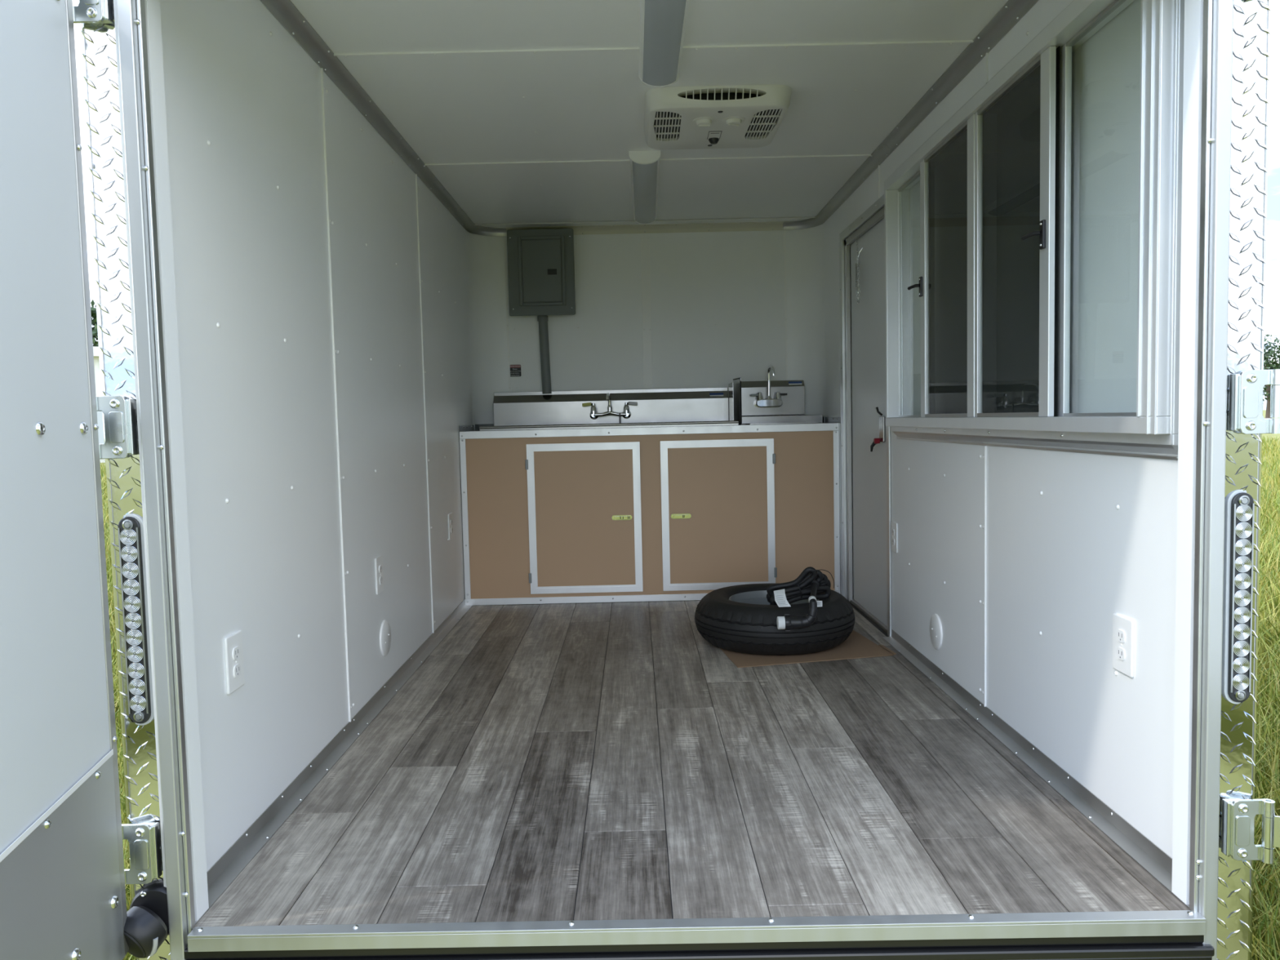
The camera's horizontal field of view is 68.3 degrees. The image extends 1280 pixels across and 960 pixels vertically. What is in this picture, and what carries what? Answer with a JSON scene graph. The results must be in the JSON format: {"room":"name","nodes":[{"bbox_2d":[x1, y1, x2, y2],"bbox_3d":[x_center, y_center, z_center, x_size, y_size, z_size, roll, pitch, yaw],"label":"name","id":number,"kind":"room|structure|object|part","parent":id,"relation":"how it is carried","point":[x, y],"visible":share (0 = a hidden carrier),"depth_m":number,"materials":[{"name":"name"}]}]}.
{"room":"concession trailer interior","nodes":[
{"label":"concession trailer interior","id":0,"kind":"room"},
{"bbox_2d":[113,0,472,887],"bbox_3d":[-0.970,-0.195,3.654,0.078,2.384,3.810,-1,4,0],"label":"wall","id":1,"kind":"structure","parent":0,"point":[322,291],"depth_m":2.55,"materials":[{"name":"white"}]},
{"bbox_2d":[78,0,170,959],"bbox_3d":[-0.974,-0.026,1.937,0.085,2.430,0.362,-2,4,-6],"label":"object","id":2,"kind":"object","parent":1,"relation":"attached to","point":[98,41],"visible":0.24,"depth_m":1.75,"materials":[{"name":"grey"}]},
{"bbox_2d":[0,0,162,959],"bbox_3d":[-0.913,0.000,1.268,0.100,1.817,1.005,-2,4,-8],"label":"door","id":3,"kind":"structure","parent":2,"relation":"attached to","point":[64,877],"depth_m":1.51,"materials":[{"name":"metal"}]},
{"bbox_3d":[-0.872,0.712,1.289,0.004,0.387,0.891,-2,4,-11],"label":"kick plate","id":4,"kind":"part","parent":3,"relation":"part of","materials":[{"name":"metal"}]},
{"bbox_3d":[-0.993,-0.878,1.687,0.061,0.116,0.007,-1,4,0],"label":"plate","id":5,"kind":"part","parent":3,"relation":"part of","materials":[{"name":"metal"}]},
{"bbox_3d":[-0.995,-0.014,1.690,0.044,1.794,0.026,-2,4,-11],"label":"hinge edge trim","id":6,"kind":"part","parent":3,"relation":"part of","materials":[{"name":"metal"}]},
{"bbox_3d":[-0.980,-0.879,1.700,0.048,0.104,0.019,-1,4,0],"label":"backing plate","id":7,"kind":"part","parent":3,"relation":"part of","materials":[{"name":"metal"}]},
{"bbox_3d":[-0.975,-0.097,1.738,0.061,0.116,0.007,-1,4,0],"label":"plate","id":8,"kind":"part","parent":3,"relation":"part of","materials":[{"name":"metal"}]},
{"bbox_3d":[-0.963,-0.098,1.751,0.048,0.104,0.019,-1,4,0],"label":"backing plate","id":9,"kind":"part","parent":3,"relation":"part of","materials":[{"name":"metal"}]},
{"bbox_3d":[-0.957,0.710,1.791,0.061,0.116,0.007,-1,4,0],"label":"plate","id":10,"kind":"part","parent":3,"relation":"part of","materials":[{"name":"metal"}]},
{"bbox_3d":[-0.944,0.709,1.804,0.048,0.104,0.019,-1,4,0],"label":"backing plate","id":11,"kind":"part","parent":3,"relation":"part of","materials":[{"name":"metal"}]},
{"bbox_2d":[117,513,154,725],"bbox_3d":[-0.952,0.265,1.781,0.051,0.405,0.021,-1,4,0],"label":"light bar","id":12,"kind":"object","parent":2,"relation":"attached to","point":[131,527],"visible":1,"depth_m":1.77,"materials":[{"name":"white"}]},
{"bbox_2d":[124,881,168,958],"bbox_3d":[-0.932,0.839,1.782,0.118,0.124,0.092,-1,4,0],"label":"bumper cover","id":13,"kind":"object","parent":2,"relation":"attached to","point":[146,927],"visible":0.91,"depth_m":1.77,"materials":[{"name":"black plastic"}]},
{"bbox_2d":[115,0,208,959],"bbox_3d":[-0.903,0.137,1.800,0.044,2.120,0.092,-1,4,0],"label":"trim","id":14,"kind":"structure","parent":1,"relation":"attached to","point":[139,21],"depth_m":1.77,"materials":[{"name":"metal"}]},
{"bbox_3d":[-0.934,-0.204,2.320,0.006,2.074,1.150,-1,4,0],"label":"wall panel","id":15,"kind":"part","parent":1,"relation":"part of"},
{"bbox_2d":[224,630,244,694],"bbox_3d":[-0.911,0.410,2.125,0.009,0.128,0.086,-1,4,0],"label":"wall outlet","id":16,"kind":"object","parent":1,"relation":"attached to","point":[233,647],"visible":1,"depth_m":2.11,"materials":[{"name":"white plastic"}]},
{"bbox_2d":[232,646,239,659],"bbox_3d":[-0.909,0.390,2.123,0.003,0.027,0.033,-1,4,0],"label":"receptacle","id":17,"kind":"object","parent":16,"relation":"attached to","point":[236,650],"depth_m":2.12,"materials":[{"name":"white"}]},
{"bbox_2d":[233,663,240,677],"bbox_3d":[-0.908,0.430,2.126,0.003,0.027,0.033,-1,4,0],"label":"receptacle","id":18,"kind":"object","parent":16,"relation":"attached to","point":[237,667],"depth_m":2.12,"materials":[{"name":"grey"}]},
{"bbox_2d":[195,599,472,924],"bbox_3d":[-0.894,0.746,3.400,0.040,0.037,3.138,-1,4,0],"label":"baseboard","id":19,"kind":"structure","parent":1,"relation":"attached to","point":[240,854],"depth_m":2.56,"materials":[{"name":"metal"}]},
{"bbox_3d":[-0.941,-0.281,3.505,0.006,2.074,1.225,-1,4,0],"label":"wall panel","id":20,"kind":"part","parent":1,"relation":"part of","materials":[{"name":"metal"}]},
{"bbox_2d":[374,555,383,594],"bbox_3d":[-0.918,0.335,3.329,0.009,0.128,0.086,-1,4,0],"label":"wall outlet","id":21,"kind":"object","parent":1,"relation":"attached to","point":[378,561],"visible":1,"depth_m":3.31,"materials":[{"name":"white plastic"}]},
{"bbox_2d":[378,564,382,573],"bbox_3d":[-0.915,0.315,3.328,0.003,0.027,0.033,-1,4,0],"label":"receptacle","id":22,"kind":"object","parent":21,"relation":"attached to","point":[380,566],"depth_m":3.33,"materials":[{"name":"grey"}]},
{"bbox_2d":[379,576,382,584],"bbox_3d":[-0.915,0.354,3.331,0.003,0.027,0.033,-1,4,0],"label":"receptacle","id":23,"kind":"object","parent":21,"relation":"attached to","point":[380,577],"depth_m":3.33,"materials":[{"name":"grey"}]},
{"bbox_2d":[259,0,506,236],"bbox_3d":[-0.861,-1.304,3.547,0.200,0.042,3.820,-1,4,0],"label":"trim","id":24,"kind":"structure","parent":1,"relation":"attached to","point":[285,11],"depth_m":3.19,"materials":[{"name":"metal"}]},
{"bbox_2d":[379,619,391,656],"bbox_3d":[-0.912,0.567,3.388,0.012,0.130,0.130,-1,4,0],"label":"round cover","id":25,"kind":"object","parent":1,"relation":"attached to","point":[385,631],"visible":1,"depth_m":3.37,"materials":[{"name":"white plastic"}]},
{"bbox_3d":[-0.947,-0.360,4.723,0.006,2.074,1.215,-1,4,0],"label":"wall panel","id":26,"kind":"part","parent":1,"relation":"part of","materials":[{"name":"metal"}]},
{"bbox_2d":[448,512,453,540],"bbox_3d":[-0.926,0.227,4.618,0.009,0.128,0.086,-1,4,0],"label":"wall outlet","id":27,"kind":"object","parent":1,"relation":"attached to","point":[450,515],"visible":1,"depth_m":4.60,"materials":[{"name":"white plastic"}]},
{"bbox_2d":[466,222,826,431],"bbox_3d":[0.053,-0.336,5.469,2.144,2.384,0.260,-1,4,0],"label":"wall","id":28,"kind":"structure","parent":0,"point":[699,309],"depth_m":5.48,"materials":[{"name":"paint"}]},
{"bbox_3d":[-0.875,-0.408,5.446,0.062,2.074,0.277,2,5,45],"label":"corner panel","id":29,"kind":"part","parent":28,"relation":"part of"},
{"bbox_2d":[510,364,521,376],"bbox_3d":[-0.730,-0.638,5.504,0.072,0.068,0.002,-1,4,0],"label":"sticker","id":30,"kind":"object","parent":28,"relation":"attached to","point":[515,370],"visible":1,"depth_m":5.50,"materials":[{"name":"black"}]},
{"bbox_2d":[506,228,575,315],"bbox_3d":[-0.564,-1.186,5.418,0.379,0.485,0.104,-1,4,0],"label":"breaker panel","id":31,"kind":"object","parent":28,"relation":"attached to","point":[541,267],"visible":1,"depth_m":5.37,"materials":[{"name":"grey"}]},
{"bbox_3d":[-0.681,-1.188,5.369,0.018,0.392,0.010,-1,4,0],"label":"raised frame","id":32,"kind":"part","parent":31,"relation":"part of","materials":[{"name":"grey"}]},
{"bbox_3d":[-0.562,-1.377,5.358,0.228,0.018,0.010,-1,4,0],"label":"raised frame","id":33,"kind":"part","parent":31,"relation":"part of","materials":[{"name":"grey"}]},
{"bbox_3d":[-0.558,-1.191,5.372,0.219,0.347,0.006,-1,4,0],"label":"panel door","id":34,"kind":"part","parent":31,"relation":"part of","materials":[{"name":"grey"}]},
{"bbox_3d":[-0.554,-1.004,5.382,0.228,0.018,0.010,-1,4,0],"label":"raised frame","id":35,"kind":"part","parent":31,"relation":"part of","materials":[{"name":"grey"}]},
{"bbox_3d":[-0.435,-1.193,5.370,0.018,0.392,0.010,-1,4,0],"label":"raised frame","id":36,"kind":"part","parent":31,"relation":"part of","materials":[{"name":"grey"}]},
{"bbox_2d":[537,315,551,394],"bbox_3d":[-0.554,-0.729,5.468,0.069,0.457,0.061,-1,4,0],"label":"conduit pipe","id":37,"kind":"object","parent":28,"relation":"attached to","point":[543,320],"visible":0.9,"depth_m":5.45,"materials":[{"name":"grey"}]},
{"bbox_3d":[-0.354,-0.425,5.524,0.810,2.074,0.006,-1,4,0],"label":"wall panel","id":38,"kind":"part","parent":28,"relation":"part of","materials":[{"name":"metal"}]},
{"bbox_2d":[506,221,783,235],"bbox_3d":[0.028,-1.447,5.436,1.596,0.042,0.042,-1,4,0],"label":"trim","id":39,"kind":"structure","parent":28,"relation":"attached to","point":[741,226],"depth_m":5.45,"materials":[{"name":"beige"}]},
{"bbox_3d":[0.456,-0.444,5.527,0.810,2.074,0.006,-1,4,0],"label":"wall panel","id":40,"kind":"part","parent":28,"relation":"part of","materials":[{"name":"metal"}]},
{"bbox_2d":[741,380,804,415],"bbox_3d":[0.755,-0.477,5.486,0.400,0.200,0.036,-1,4,0],"label":"backsplash","id":41,"kind":"structure","parent":28,"relation":"attached to","point":[793,403],"depth_m":5.47,"materials":[{"name":"silver metal"}]},
{"bbox_3d":[0.978,-0.451,5.453,0.277,2.074,0.062,2,5,45],"label":"corner panel","id":42,"kind":"part","parent":28,"relation":"part of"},
{"bbox_2d":[290,0,1008,227],"bbox_3d":[0.037,-1.384,3.577,2.144,0.086,3.880,-1,4,0],"label":"ceiling","id":43,"kind":"structure","parent":0,"point":[526,113],"depth_m":3.15,"materials":[{"name":"paint"}]},
{"bbox_2d":[628,150,660,224],"bbox_3d":[0.024,-1.383,4.536,0.132,0.052,1.227,-1,4,0],"label":"ceiling light","id":44,"kind":"object","parent":43,"relation":"attached to","point":[644,165],"visible":1,"depth_m":4.31,"materials":[{"name":"white plastic"}]},
{"bbox_3d":[0.028,-1.467,5.377,2.001,0.006,0.163,-1,4,0],"label":"panel","id":45,"kind":"part","parent":43,"relation":"part of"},
{"bbox_3d":[0.032,-1.422,4.679,2.000,0.006,1.255,-1,4,0],"label":"panel","id":46,"kind":"part","parent":43,"relation":"part of","materials":[{"name":"metal"}]},
{"bbox_3d":[0.045,-1.263,2.237,2.000,0.006,1.190,-1,4,0],"label":"panel","id":47,"kind":"part","parent":43,"relation":"part of","materials":[{"name":"metal"}]},
{"bbox_3d":[0.038,-1.341,3.442,2.000,0.006,1.225,-1,4,0],"label":"panel","id":48,"kind":"part","parent":43,"relation":"part of","materials":[{"name":"metal"}]},
{"bbox_2d":[638,0,688,88],"bbox_3d":[0.066,-1.246,2.416,0.134,0.052,1.225,-1,4,0],"label":"ceiling light","id":49,"kind":"object","parent":43,"relation":"attached to","point":[662,22],"visible":1,"depth_m":2.67,"materials":[{"name":"white plastic"}]},
{"bbox_2d":[644,84,791,149],"bbox_3d":[0.270,-1.302,3.443,0.504,0.081,0.544,-1,4,0],"label":"air conditioner","id":50,"kind":"object","parent":43,"relation":"attached to","point":[693,117],"visible":1,"depth_m":3.30,"materials":[{"name":"white"}]},
{"bbox_3d":[0.228,-1.267,3.345,0.080,0.014,0.080,-1,4,0],"label":"knob","id":51,"kind":"part","parent":50,"relation":"part of","materials":[{"name":"white"}]},
{"bbox_3d":[0.333,-1.269,3.345,0.080,0.014,0.080,-1,4,0],"label":"knob","id":52,"kind":"part","parent":50,"relation":"part of","materials":[{"name":"white"}]},
{"bbox_2d":[99,409,1279,959],"bbox_3d":[0.107,1.400,1.914,640.000,0.001,640.000,-1,4,0],"label":"ground","id":53,"kind":"structure","parent":0,"point":[1275,435],"depth_m":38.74,"materials":[{"name":"plant"}]},
{"bbox_2d":[90,299,98,346],"bbox_3d":[-36.377,-6.997,64.084,6.843,10.560,5.864,-1,4,0],"label":"tree","id":54,"kind":"object","parent":53,"relation":"on","point":[93,310],"visible":0.04,"depth_m":62.81,"materials":[{"name":"green plant"}]},
{"bbox_2d":[93,346,105,462],"bbox_3d":[-31.619,-3.526,46.321,10.150,5.500,8.750,-3,4,-30],"label":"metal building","id":55,"kind":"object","parent":53,"relation":"on","point":[95,349],"visible":0.02,"depth_m":45.02,"materials":[{"name":"white"}]},
{"bbox_3d":[-25.958,-2.186,44.938,0.950,2.150,0.049,-3,4,-30],"label":"building door","id":56,"kind":"part","parent":55,"relation":"part of","materials":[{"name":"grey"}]},
{"bbox_2d":[1262,334,1279,417],"bbox_3d":[38.640,-5.994,58.257,5.087,5.927,5.307,-1,4,0],"label":"tree","id":57,"kind":"object","parent":53,"relation":"on","point":[1267,365],"visible":0.25,"depth_m":58.02,"materials":[{"name":"green plant"}]},
{"bbox_2d":[192,600,1190,928],"bbox_3d":[0.085,0.748,3.696,2.000,0.050,3.798,-1,4,0],"label":"floor","id":58,"kind":"structure","parent":0,"point":[588,761],"depth_m":2.37,"materials":[{"name":"grey"}]},
{"bbox_2d":[459,422,842,605],"bbox_3d":[0.066,0.170,5.144,1.996,0.917,0.434,-1,4,0],"label":"base cabinet","id":59,"kind":"object","parent":58,"relation":"on","point":[685,513],"visible":0.94,"depth_m":4.94,"materials":[{"name":"wood"}]},
{"bbox_3d":[-0.297,-0.173,4.913,0.590,0.038,0.016,-1,4,0],"label":"frame rail","id":60,"kind":"part","parent":59,"relation":"part of","materials":[{"name":"metal"}]},
{"bbox_3d":[-0.288,0.200,4.940,0.522,0.719,0.010,-1,4,0],"label":"door panel","id":61,"kind":"part","parent":59,"relation":"part of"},
{"bbox_3d":[-0.280,0.574,4.962,0.590,0.038,0.016,-1,4,0],"label":"frame rail","id":62,"kind":"part","parent":59,"relation":"part of","materials":[{"name":"metal"}]},
{"bbox_3d":[-0.094,0.197,4.934,0.108,0.027,0.003,-1,4,0],"label":"latch plate","id":63,"kind":"part","parent":59,"relation":"part of","materials":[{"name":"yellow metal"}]},
{"bbox_3d":[0.049,-0.255,4.916,1.978,0.039,0.006,-1,4,0],"label":"rail","id":64,"kind":"part","parent":59,"relation":"part of","materials":[{"name":"metal"}]},
{"bbox_2d":[459,416,840,431],"bbox_3d":[0.055,-0.306,5.208,1.992,0.046,0.581,-1,4,0],"label":"countertop","id":65,"kind":"structure","parent":59,"relation":"on","point":[828,420],"depth_m":5.10,"materials":[{"name":"silver metal"}]},
{"bbox_2d":[479,386,738,431],"bbox_3d":[-0.163,-0.251,5.237,1.362,0.514,0.547,-1,4,0],"label":"sink","id":66,"kind":"object","parent":65,"relation":"in","point":[689,406],"visible":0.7,"depth_m":5.46,"materials":[{"name":"silver metal"}]},
{"bbox_2d":[582,392,637,422],"bbox_3d":[-0.156,-0.405,5.381,0.264,0.182,0.290,-4,5,-36],"label":"faucet","id":67,"kind":"object","parent":66,"relation":"attached to","point":[593,415],"visible":1,"depth_m":5.39,"materials":[{"name":"silver metal"}]},
{"bbox_3d":[-0.305,-0.432,5.401,0.052,0.023,0.016,-1,4,0],"label":"lever handle","id":68,"kind":"part","parent":67,"relation":"part of","materials":[{"name":"silver"}]},
{"bbox_3d":[-0.177,-0.454,5.297,0.019,0.073,0.222,-1,4,1],"label":"spout","id":69,"kind":"part","parent":67,"relation":"part of","materials":[{"name":"silver metal"}]},
{"bbox_3d":[-0.173,-0.407,5.403,0.032,0.045,0.032,-1,4,0],"label":"spout","id":70,"kind":"part","parent":67,"relation":"part of","materials":[{"name":"silver metal"}]},
{"bbox_3d":[-0.041,-0.439,5.402,0.052,0.023,0.016,-1,4,0],"label":"lever handle","id":71,"kind":"part","parent":67,"relation":"part of","materials":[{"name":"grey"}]},
{"bbox_2d":[728,377,822,424],"bbox_3d":[0.771,-0.444,5.240,0.511,0.262,0.530,-1,4,0],"label":"sink","id":72,"kind":"object","parent":65,"relation":"in","point":[742,403],"visible":0.91,"depth_m":5.46,"materials":[{"name":"silver metal"}]},
{"bbox_2d":[751,364,786,407],"bbox_3d":[0.743,-0.540,5.426,0.160,0.242,0.152,2,5,43],"label":"gooseneck faucet","id":73,"kind":"object","parent":72,"relation":"attached to","point":[769,402],"visible":1,"depth_m":5.42,"materials":[{"name":"silver metal"}]},
{"bbox_3d":[0.068,0.622,4.973,1.978,0.035,0.006,-1,4,0],"label":"rail","id":74,"kind":"part","parent":59,"relation":"part of","materials":[{"name":"metal"}]},
{"bbox_3d":[0.215,0.190,4.936,0.108,0.027,0.003,-1,4,0],"label":"latch plate","id":75,"kind":"part","parent":59,"relation":"part of","materials":[{"name":"yellow metal"}]},
{"bbox_3d":[0.418,0.558,4.965,0.592,0.038,0.016,-1,4,0],"label":"frame rail","id":76,"kind":"part","parent":59,"relation":"part of","materials":[{"name":"metal"}]},
{"bbox_3d":[0.401,-0.190,4.916,0.592,0.038,0.016,-1,4,0],"label":"frame rail","id":77,"kind":"part","parent":59,"relation":"part of","materials":[{"name":"metal"}]},
{"bbox_3d":[0.409,0.184,4.943,0.524,0.720,0.010,-1,4,0],"label":"door panel","id":78,"kind":"part","parent":59,"relation":"part of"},
{"bbox_2d":[719,629,896,667],"bbox_3d":[0.653,0.688,3.976,0.692,0.007,0.591,-2,4,-12],"label":"cardboard sheet","id":79,"kind":"object","parent":58,"relation":"on","point":[856,646],"visible":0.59,"depth_m":3.77,"materials":[{"name":"cardboard"}]},
{"bbox_2d":[694,582,854,655],"bbox_3d":[0.572,0.586,4.033,0.677,0.198,0.677,-3,4,-26],"label":"tyre","id":80,"kind":"object","parent":79,"relation":"on","point":[741,619],"visible":0.9,"depth_m":3.78,"materials":[{"name":"rubber"}]},
{"bbox_2d":[766,566,834,631],"bbox_3d":[0.670,0.468,3.795,0.287,0.209,0.361,-1,4,0],"label":"power cable","id":81,"kind":"object","parent":80,"relation":"on","point":[811,582],"visible":1,"depth_m":3.88,"materials":[{"name":"black rubber"}]},
{"bbox_3d":[0.088,0.871,3.744,1.680,0.198,3.720,-1,4,0],"label":"chassis","id":82,"kind":"object","parent":58,"relation":"attached to","visible":0},
{"bbox_2d":[183,935,1214,959],"bbox_3d":[0.106,0.990,1.830,1.956,0.229,0.084,-1,4,1],"label":"bumper cover","id":83,"kind":"object","parent":82,"relation":"attached to","point":[1159,947],"visible":0.44,"depth_m":1.79,"materials":[{"name":"black paint"}]},
{"bbox_2d":[824,0,1177,857],"bbox_3d":[1.096,-0.241,3.652,0.078,2.384,3.830,-1,4,0],"label":"wall","id":84,"kind":"structure","parent":0,"point":[1025,559],"depth_m":2.53,"materials":[{"name":"white"}]},
{"bbox_2d":[186,910,1205,951],"bbox_3d":[0.102,0.858,1.798,1.925,0.037,0.032,-1,4,1],"label":"trim","id":85,"kind":"structure","parent":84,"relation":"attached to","point":[1166,922],"depth_m":1.79,"materials":[{"name":"metal"}]},
{"bbox_3d":[0.101,0.847,1.798,1.924,0.005,0.061,-1,4,0],"label":"sill","id":86,"kind":"part","parent":85,"relation":"part of","materials":[{"name":"metal"}]},
{"bbox_3d":[1.058,-0.406,4.731,0.006,2.074,1.215,-1,4,0],"label":"wall panel","id":87,"kind":"part","parent":84,"relation":"part of","materials":[{"name":"metal"}]},
{"bbox_2d":[839,194,891,636],"bbox_3d":[1.081,-0.278,4.449,0.100,1.915,0.909,-1,4,0],"label":"door","id":88,"kind":"structure","parent":84,"relation":"in","point":[867,585],"depth_m":4.50,"materials":[{"name":"metal"}]},
{"bbox_2d":[855,236,862,304],"bbox_3d":[1.041,-0.992,4.472,0.036,0.320,0.096,-1,4,10],"label":"door restraint","id":89,"kind":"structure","parent":88,"relation":"hanging from","point":[857,273],"depth_m":4.47,"materials":[{"name":"silver metal"}]},
{"bbox_3d":[1.029,-0.991,4.460,0.013,0.320,0.068,-1,4,4],"label":"chain","id":90,"kind":"part","parent":89,"relation":"part of","materials":[{"name":"silver metal"}]},
{"bbox_3d":[1.054,-0.154,4.228,0.042,0.054,0.018,0,4,13],"label":"lever","id":91,"kind":"part","parent":88,"relation":"part of","materials":[{"name":"black plastic"}]},
{"bbox_2d":[890,520,897,553],"bbox_3d":[1.068,0.240,3.966,0.009,0.128,0.086,-1,4,0],"label":"wall outlet","id":92,"kind":"object","parent":84,"relation":"attached to","point":[894,526],"visible":1,"depth_m":3.95,"materials":[{"name":"white plastic"}]},
{"bbox_2d":[782,0,1039,230],"bbox_3d":[0.938,-1.345,3.554,0.200,0.042,3.820,-1,4,0],"label":"trim","id":93,"kind":"structure","parent":84,"relation":"attached to","point":[1013,11],"depth_m":3.30,"materials":[{"name":"metal"}]},
{"bbox_3d":[1.065,-0.327,3.513,0.006,2.074,1.225,-1,4,0],"label":"wall panel","id":94,"kind":"part","parent":84,"relation":"part of","materials":[{"name":"metal"}]},
{"bbox_2d":[929,613,942,649],"bbox_3d":[1.076,0.553,3.438,0.012,0.130,0.130,-1,4,0],"label":"round cover","id":95,"kind":"object","parent":84,"relation":"attached to","point":[935,627],"visible":1,"depth_m":3.42,"materials":[{"name":"white plastic"}]},
{"bbox_2d":[884,0,1184,460],"bbox_3d":[1.058,-0.647,2.832,0.169,1.089,2.063,-1,4,0],"label":"window","id":96,"kind":"structure","parent":84,"relation":"in","point":[1046,211],"depth_m":2.35,"materials":[{"name":"metal"}]},
{"bbox_3d":[1.035,-1.140,3.570,0.016,0.008,0.363,-1,4,0],"label":"sash rail","id":97,"kind":"part","parent":96,"relation":"part of","materials":[{"name":"metal"}]},
{"bbox_3d":[1.055,-0.245,3.628,0.016,0.008,0.363,-1,4,0],"label":"sash rail","id":98,"kind":"part","parent":96,"relation":"part of","materials":[{"name":"metal"}]},
{"bbox_3d":[0.984,-0.695,3.392,0.017,0.016,0.063,-3,4,-22],"label":"latch lever","id":99,"kind":"part","parent":96,"relation":"part of","materials":[{"name":"black plastic"}]},
{"bbox_3d":[1.006,-1.107,3.094,0.016,0.012,0.426,-1,4,0],"label":"sash rail","id":100,"kind":"part","parent":96,"relation":"part of","materials":[{"name":"metal"}]},
{"bbox_3d":[1.026,-0.216,3.152,0.016,0.012,0.426,-1,4,0],"label":"sash rail","id":101,"kind":"part","parent":96,"relation":"part of","materials":[{"name":"metal"}]},
{"bbox_3d":[1.029,-0.182,2.635,0.016,0.012,0.434,-1,4,0],"label":"sash rail","id":102,"kind":"part","parent":96,"relation":"part of","materials":[{"name":"metal"}]},
{"bbox_3d":[1.008,-1.073,2.577,0.016,0.012,0.434,-1,4,0],"label":"sash rail","id":103,"kind":"part","parent":96,"relation":"part of","materials":[{"name":"metal"}]},
{"bbox_3d":[1.032,-1.115,2.791,0.090,0.043,2.006,-1,4,0],"label":"head rail","id":104,"kind":"part","parent":96,"relation":"part of","materials":[{"name":"metal"}]},
{"bbox_3d":[1.109,-0.644,2.819,0.036,0.940,1.936,-1,4,0],"label":"hatch panel","id":105,"kind":"part","parent":96,"relation":"part of","materials":[{"name":"white"}]},
{"bbox_3d":[1.053,-0.173,2.852,0.090,0.035,2.006,-1,4,0],"label":"sill rail","id":106,"kind":"part","parent":96,"relation":"part of","materials":[{"name":"metal"}]},
{"bbox_3d":[0.990,-0.620,2.387,0.017,0.016,0.063,-3,4,-22],"label":"latch lever","id":107,"kind":"part","parent":96,"relation":"part of","materials":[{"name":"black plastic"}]},
{"bbox_3d":[1.051,-0.120,2.847,0.028,0.025,2.001,-1,4,0],"label":"drip rail","id":108,"kind":"part","parent":96,"relation":"part of","materials":[{"name":"metal"}]},
{"bbox_3d":[1.043,-1.043,2.079,0.016,0.008,0.425,-1,4,0],"label":"sash rail","id":109,"kind":"part","parent":96,"relation":"part of","materials":[{"name":"metal"}]},
{"bbox_3d":[1.063,-0.148,2.137,0.016,0.008,0.425,-1,4,0],"label":"sash rail","id":110,"kind":"part","parent":96,"relation":"part of","materials":[{"name":"metal"}]},
{"bbox_2d":[882,629,1189,907],"bbox_3d":[1.068,0.732,2.934,0.040,0.037,2.248,-1,4,0],"label":"baseboard","id":111,"kind":"structure","parent":84,"relation":"attached to","point":[1148,855],"depth_m":2.45,"materials":[{"name":"metal"}]},
{"bbox_3d":[1.071,-0.249,2.318,0.006,2.074,1.170,-1,4,0],"label":"wall panel","id":112,"kind":"part","parent":84,"relation":"part of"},
{"bbox_2d":[1111,613,1133,677],"bbox_3d":[1.078,0.369,2.109,0.009,0.128,0.086,-1,4,0],"label":"wall outlet","id":113,"kind":"object","parent":84,"relation":"attached to","point":[1122,627],"visible":1,"depth_m":2.10,"materials":[{"name":"white plastic"}]},
{"bbox_2d":[1116,646,1124,660],"bbox_3d":[1.076,0.389,2.110,0.003,0.027,0.033,-1,4,0],"label":"receptacle","id":114,"kind":"object","parent":113,"relation":"attached to","point":[1120,650],"depth_m":2.11,"materials":[{"name":"grey"}]},
{"bbox_2d":[1116,629,1125,643],"bbox_3d":[1.075,0.349,2.108,0.003,0.027,0.033,-1,4,0],"label":"receptacle","id":115,"kind":"object","parent":113,"relation":"attached to","point":[1121,633],"depth_m":2.10,"materials":[{"name":"grey"}]},
{"bbox_2d":[1171,0,1233,959],"bbox_3d":[1.060,0.094,1.778,0.044,2.120,0.092,-1,4,0],"label":"trim","id":116,"kind":"structure","parent":84,"relation":"attached to","point":[1208,24],"depth_m":1.75,"materials":[{"name":"metal"}]},
{"bbox_3d":[1.060,0.096,1.754,0.028,2.120,0.042,-1,4,0],"label":"post","id":117,"kind":"part","parent":116,"relation":"part of","materials":[{"name":"metal"}]},
{"bbox_2d":[1216,0,1271,959],"bbox_3d":[1.123,-0.072,1.915,0.085,2.430,0.362,-1,4,5],"label":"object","id":118,"kind":"object","parent":84,"relation":"attached to","point":[1251,18],"visible":0.2,"depth_m":1.73,"materials":[{"name":"grey"}]},
{"bbox_2d":[1221,489,1254,704],"bbox_3d":[1.118,0.220,1.760,0.051,0.405,0.021,-1,4,0],"label":"light bar","id":119,"kind":"object","parent":118,"relation":"attached to","point":[1239,505],"visible":0.99,"depth_m":1.75,"materials":[{"name":"white"}]},
{"bbox_2d":[1221,368,1279,863],"bbox_3d":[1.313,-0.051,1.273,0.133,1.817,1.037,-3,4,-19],"label":"hinge","id":120,"kind":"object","parent":118,"relation":"attached to","point":[1246,416],"depth_m":1.75,"materials":[{"name":"metal"}]},
{"bbox_3d":[1.127,0.655,1.782,0.048,0.104,0.019,-1,4,0],"label":"backing plate","id":121,"kind":"part","parent":120,"relation":"part of","materials":[{"name":"metal"}]},
{"bbox_3d":[1.109,-0.143,1.730,0.048,0.104,0.019,-1,4,0],"label":"backing plate","id":122,"kind":"part","parent":120,"relation":"part of","materials":[{"name":"metal"}]},
{"bbox_3d":[1.140,0.656,1.769,0.061,0.116,0.007,-1,4,0],"label":"plate","id":123,"kind":"part","parent":120,"relation":"part of","materials":[{"name":"metal"}]},
{"bbox_3d":[1.122,-0.142,1.717,0.061,0.116,0.007,-1,4,0],"label":"plate","id":124,"kind":"part","parent":120,"relation":"part of","materials":[{"name":"metal"}]}
]}

